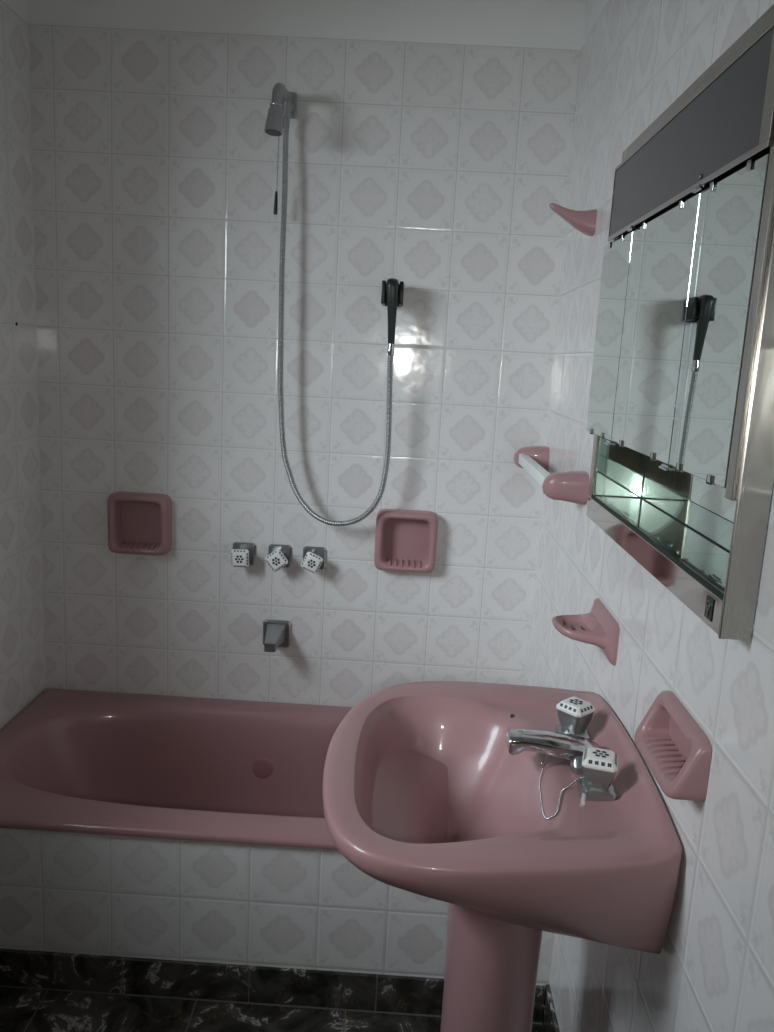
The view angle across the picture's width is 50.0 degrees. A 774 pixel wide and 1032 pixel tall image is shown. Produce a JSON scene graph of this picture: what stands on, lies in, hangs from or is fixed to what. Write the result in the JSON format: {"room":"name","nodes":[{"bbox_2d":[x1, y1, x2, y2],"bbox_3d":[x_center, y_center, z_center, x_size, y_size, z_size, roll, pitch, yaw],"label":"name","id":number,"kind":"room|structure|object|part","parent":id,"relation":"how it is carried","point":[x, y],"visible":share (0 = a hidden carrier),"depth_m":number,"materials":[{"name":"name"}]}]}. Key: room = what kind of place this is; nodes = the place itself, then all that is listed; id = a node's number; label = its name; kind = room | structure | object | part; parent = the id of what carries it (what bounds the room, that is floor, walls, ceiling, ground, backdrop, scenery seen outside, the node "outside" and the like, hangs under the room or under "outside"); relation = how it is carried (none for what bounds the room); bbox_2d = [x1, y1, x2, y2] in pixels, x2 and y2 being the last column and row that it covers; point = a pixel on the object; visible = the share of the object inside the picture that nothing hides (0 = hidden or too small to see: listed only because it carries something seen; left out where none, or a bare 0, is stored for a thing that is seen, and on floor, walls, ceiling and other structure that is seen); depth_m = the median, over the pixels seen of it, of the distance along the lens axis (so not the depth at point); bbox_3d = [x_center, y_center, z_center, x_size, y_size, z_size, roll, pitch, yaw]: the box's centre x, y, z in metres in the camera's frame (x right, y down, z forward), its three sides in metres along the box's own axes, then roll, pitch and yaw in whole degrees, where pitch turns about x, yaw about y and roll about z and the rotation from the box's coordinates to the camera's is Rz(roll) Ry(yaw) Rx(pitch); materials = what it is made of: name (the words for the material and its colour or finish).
{"room":"bathroom","nodes":[
{"label":"bathroom","id":0,"kind":"room"},
{"bbox_2d":[0,0,45,729],"bbox_3d":[-1.006,-0.006,1.118,0.006,2.310,2.432,3,11,1],"label":"wall","id":1,"kind":"structure","parent":0,"point":[22,631],"depth_m":2.16,"materials":[{"name":"tile"}]},
{"bbox_2d":[0,987,543,1031],"bbox_3d":[-0.365,1.167,1.322,1.400,0.001,2.420,3,11,1],"label":"floor","id":2,"kind":"structure","parent":0,"point":[21,1009],"depth_m":1.78,"materials":[{"name":"stone"}]},
{"bbox_2d":[0,688,352,850],"bbox_3d":[-0.327,0.777,2.123,1.399,0.346,0.696,3,11,1],"label":"bathtub","id":3,"kind":"object","parent":2,"relation":"on","point":[226,771],"visible":0.51,"depth_m":2.34,"materials":[{"name":"pink ceramic"}]},
{"bbox_2d":[0,829,554,985],"bbox_3d":[-0.338,0.852,1.796,1.400,0.342,0.001,3,11,1],"label":"bath panel","id":4,"kind":"object","parent":2,"relation":"on","point":[252,905],"visible":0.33,"depth_m":1.79,"materials":[{"name":"tile"}]},
{"bbox_2d":[0,948,545,1023],"bbox_3d":[-0.351,1.026,1.824,1.391,0.088,0.008,3,11,1],"label":"baseboard","id":5,"kind":"structure","parent":4,"relation":"attached to","point":[24,968],"depth_m":1.82,"materials":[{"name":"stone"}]},
{"bbox_2d":[440,903,542,1031],"bbox_3d":[0.162,0.864,1.375,0.210,0.630,0.250,3,11,1],"label":"pedestal","id":6,"kind":"object","parent":2,"relation":"on","point":[491,965],"visible":0.52,"depth_m":1.27,"materials":[{"name":"pink ceramic"}]},
{"bbox_2d":[322,681,682,953],"bbox_3d":[0.139,0.451,1.294,0.471,0.238,0.596,3,11,1],"label":"basin","id":7,"kind":"object","parent":6,"relation":"on","point":[425,794],"visible":0.93,"depth_m":1.18,"materials":[{"name":"pink ceramic"}]},
{"bbox_2d":[506,697,617,800],"bbox_3d":[0.266,0.353,1.296,0.153,0.062,0.245,3,11,1],"label":"mixer","id":8,"kind":"object","parent":7,"relation":"on","point":[571,741],"visible":1,"depth_m":1.27,"materials":[{"name":"silver metal"}]},
{"bbox_3d":[0.261,0.359,1.295,0.145,0.036,0.052,3,11,1],"label":"spout","id":9,"kind":"part","parent":8,"relation":"part of","materials":[{"name":"silver metal"}]},
{"bbox_2d":[539,761,583,819],"bbox_3d":[0.256,0.402,1.216,0.064,0.047,0.143,3,11,1],"label":"chain","id":10,"kind":"object","parent":8,"relation":"hanging from","point":[573,782],"visible":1,"depth_m":1.21,"materials":[{"name":"silver metal"}]},
{"bbox_3d":[0.312,0.360,1.388,0.053,0.018,0.053,3,11,1],"label":"handle","id":11,"kind":"part","parent":8,"relation":"part of","materials":[{"name":"silver metal"}]},
{"bbox_3d":[0.313,0.339,1.384,0.048,0.034,0.048,-7,14,-41],"label":"handle","id":12,"kind":"part","parent":8,"relation":"part of","materials":[{"name":"grey metal"}]},
{"bbox_3d":[0.306,0.395,1.207,0.053,0.018,0.053,3,11,1],"label":"handle","id":13,"kind":"part","parent":8,"relation":"part of","materials":[{"name":"silver metal"}]},
{"bbox_3d":[0.307,0.374,1.203,0.048,0.034,0.048,6,11,16],"label":"handle","id":14,"kind":"part","parent":8,"relation":"part of","materials":[{"name":"grey metal"}]},
{"bbox_2d":[27,0,586,706],"bbox_3d":[-0.268,-0.193,2.295,1.412,2.310,0.006,3,11,1],"label":"wall","id":15,"kind":"structure","parent":0,"point":[430,143],"depth_m":2.23,"materials":[{"name":"tile"}]},
{"bbox_2d":[107,492,171,555],"bbox_3d":[-0.694,0.021,2.331,0.173,0.173,0.060,3,11,1],"label":"soap dish","id":16,"kind":"object","parent":15,"relation":"attached to","point":[139,523],"visible":1,"depth_m":2.33,"materials":[{"name":"pink ceramic"}]},
{"bbox_2d":[231,542,255,566],"bbox_3d":[-0.406,0.113,2.320,0.065,0.065,0.068,3,11,1],"label":"tap","id":17,"kind":"object","parent":15,"relation":"attached to","point":[243,554],"visible":1,"depth_m":2.29,"materials":[{"name":"silver metal"}]},
{"bbox_2d":[263,619,290,651],"bbox_3d":[-0.320,0.350,2.333,0.080,0.080,0.126,3,11,1],"label":"spout","id":18,"kind":"object","parent":15,"relation":"attached to","point":[276,633],"visible":1,"depth_m":2.36,"materials":[{"name":"silver metal"}]},
{"bbox_3d":[-0.319,0.347,2.328,0.054,0.052,0.118,3,11,1],"label":"spout","id":19,"kind":"part","parent":18,"relation":"part of","materials":[{"name":"silver metal"}]},
{"bbox_2d":[265,544,291,571],"bbox_3d":[-0.304,0.119,2.318,0.065,0.065,0.068,3,11,1],"label":"tap","id":20,"kind":"object","parent":15,"relation":"attached to","point":[279,556],"visible":1,"depth_m":2.29,"materials":[{"name":"silver metal"}]},
{"bbox_2d":[264,83,297,135],"bbox_3d":[-0.260,-0.991,2.034,0.043,0.144,0.207,4,11,3],"label":"shower","id":21,"kind":"object","parent":15,"relation":"attached to","point":[283,105],"visible":1,"depth_m":1.96,"materials":[{"name":"silver metal"}]},
{"bbox_2d":[273,138,278,214],"bbox_3d":[-0.277,-0.888,2.099,0.014,0.238,0.012,3,11,1],"label":"pull cord","id":22,"kind":"object","parent":21,"relation":"hanging from","point":[276,192],"visible":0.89,"depth_m":2.11,"materials":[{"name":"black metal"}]},
{"bbox_3d":[-0.273,-0.914,2.096,0.010,0.184,0.003,-6,14,-40],"label":"cord","id":23,"kind":"part","parent":22,"relation":"part of","materials":[{"name":"silver metal"}]},
{"bbox_3d":[-0.257,-1.009,2.014,0.029,0.078,0.144,3,11,1],"label":"arm","id":24,"kind":"part","parent":21,"relation":"part of","materials":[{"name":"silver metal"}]},
{"bbox_3d":[-0.246,-1.050,2.119,0.032,0.060,0.018,3,11,1],"label":"wall plate","id":25,"kind":"part","parent":21,"relation":"part of","materials":[{"name":"silver metal"}]},
{"bbox_2d":[278,127,392,526],"bbox_3d":[-0.132,-0.471,2.162,0.318,1.016,0.034,4,11,6],"label":"shower hose","id":26,"kind":"object","parent":21,"relation":"hanging from","point":[285,152],"visible":1,"depth_m":2.18,"materials":[{"name":"silver metal"}]},
{"bbox_2d":[301,546,325,573],"bbox_3d":[-0.207,0.125,2.316,0.065,0.065,0.068,3,11,1],"label":"tap","id":27,"kind":"object","parent":15,"relation":"attached to","point":[314,558],"visible":1,"depth_m":2.29,"materials":[{"name":"silver metal"}]},
{"bbox_2d":[381,280,403,306],"bbox_3d":[0.015,-0.580,2.165,0.056,0.059,0.088,3,11,1],"label":"bracket","id":28,"kind":"object","parent":15,"relation":"attached to","point":[384,284],"visible":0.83,"depth_m":2.12,"materials":[{"name":"black plastic"}]},
{"bbox_2d":[386,278,398,354],"bbox_3d":[0.010,-0.513,2.140,0.031,0.191,0.068,3,11,1],"label":"shower","id":29,"kind":"object","parent":28,"relation":"hanging from","point":[392,287],"visible":1,"depth_m":2.11,"materials":[{"name":"black plastic"}]},
{"bbox_2d":[374,509,437,572],"bbox_3d":[0.053,0.069,2.317,0.173,0.173,0.060,3,11,1],"label":"soap dish","id":30,"kind":"object","parent":15,"relation":"attached to","point":[405,540],"visible":1,"depth_m":2.32,"materials":[{"name":"pink ceramic"}]},
{"bbox_2d":[524,0,773,1031],"bbox_3d":[0.398,0.075,1.090,0.006,2.310,2.432,3,11,1],"label":"wall","id":31,"kind":"structure","parent":0,"point":[713,971],"depth_m":1.26,"materials":[{"name":"tile"}]},
{"bbox_2d":[543,984,558,1031],"bbox_3d":[0.321,1.226,0.964,0.008,0.092,1.734,3,11,1],"label":"baseboard","id":32,"kind":"structure","parent":31,"relation":"attached to","point":[550,1023],"depth_m":1.76,"materials":[{"name":"stone"}]},
{"bbox_2d":[514,446,588,504],"bbox_3d":[0.379,-0.108,1.986,0.088,0.068,0.578,3,11,1],"label":"towel rail","id":33,"kind":"object","parent":31,"relation":"attached to","point":[568,486],"visible":1,"depth_m":1.72,"materials":[{"name":"pink ceramic"}]},
{"bbox_2d":[549,203,596,235],"bbox_3d":[0.401,-0.644,1.803,0.099,0.064,0.052,3,11,1],"label":"towel hook","id":34,"kind":"object","parent":31,"relation":"attached to","point":[584,222],"visible":1,"depth_m":1.79,"materials":[{"name":"pink ceramic"}]},
{"bbox_2d":[552,598,619,665],"bbox_3d":[0.347,0.203,1.496,0.097,0.076,0.180,3,11,1],"label":"toothbrush holder","id":35,"kind":"object","parent":31,"relation":"attached to","point":[598,627],"visible":1,"depth_m":1.45,"materials":[{"name":"pink ceramic"}]},
{"bbox_2d":[634,691,711,800],"bbox_3d":[0.371,0.288,1.060,0.068,0.080,0.172,3,11,1],"label":"soap holder","id":36,"kind":"object","parent":31,"relation":"attached to","point":[677,752],"visible":0.92,"depth_m":1.05,"materials":[{"name":"pink ceramic"}]},
{"bbox_2d":[586,4,773,639],"bbox_3d":[0.426,-0.253,1.178,0.115,0.647,0.737,3,11,1],"label":"upper cabinet","id":37,"kind":"object","parent":31,"relation":"attached to","point":[680,418],"visible":1,"depth_m":1.02,"materials":[{"name":"silver metal"}]},
{"bbox_3d":[0.385,-0.307,1.443,0.003,0.333,0.199,3,11,1],"label":"mirror door","id":38,"kind":"part","parent":37,"relation":"part of","materials":[{"name":"clear glass"}]},
{"bbox_3d":[0.382,0.046,1.224,0.032,0.038,0.690,3,11,1],"label":"rail","id":39,"kind":"part","parent":37,"relation":"part of","materials":[{"name":"silver metal"}]},
{"bbox_3d":[0.377,-0.258,1.190,0.003,0.333,0.311,3,11,1],"label":"mirror door","id":40,"kind":"part","parent":37,"relation":"part of","materials":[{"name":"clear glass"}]},
{"bbox_2d":[594,438,735,593],"bbox_3d":[0.419,-0.027,1.195,0.091,0.120,0.665,3,11,1],"label":"mirror","id":41,"kind":"object","parent":37,"relation":"attached to","point":[687,524],"depth_m":1.23,"materials":[{"name":"clear mirror"}]},
{"bbox_2d":[608,21,773,241],"bbox_3d":[0.390,-0.484,1.131,0.010,0.123,0.678,3,11,1],"label":"light","id":42,"kind":"object","parent":37,"relation":"attached to","point":[722,128],"depth_m":1.00,"materials":[{"name":"silver metal"}]},
{"bbox_3d":[0.414,-0.552,1.096,0.032,0.030,0.665,3,11,1],"label":"rail","id":43,"kind":"part","parent":37,"relation":"part of","materials":[{"name":"silver metal"}]},
{"bbox_2d":[704,595,713,621],"bbox_3d":[0.357,0.102,0.919,0.001,0.025,0.021,3,11,1],"label":"switch plate","id":44,"kind":"object","parent":37,"relation":"attached to","point":[708,599],"depth_m":0.92,"materials":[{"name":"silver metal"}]},
{"bbox_3d":[0.369,-0.211,0.939,0.003,0.333,0.193,3,11,1],"label":"mirror door","id":45,"kind":"part","parent":37,"relation":"part of","materials":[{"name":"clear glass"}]}
]}

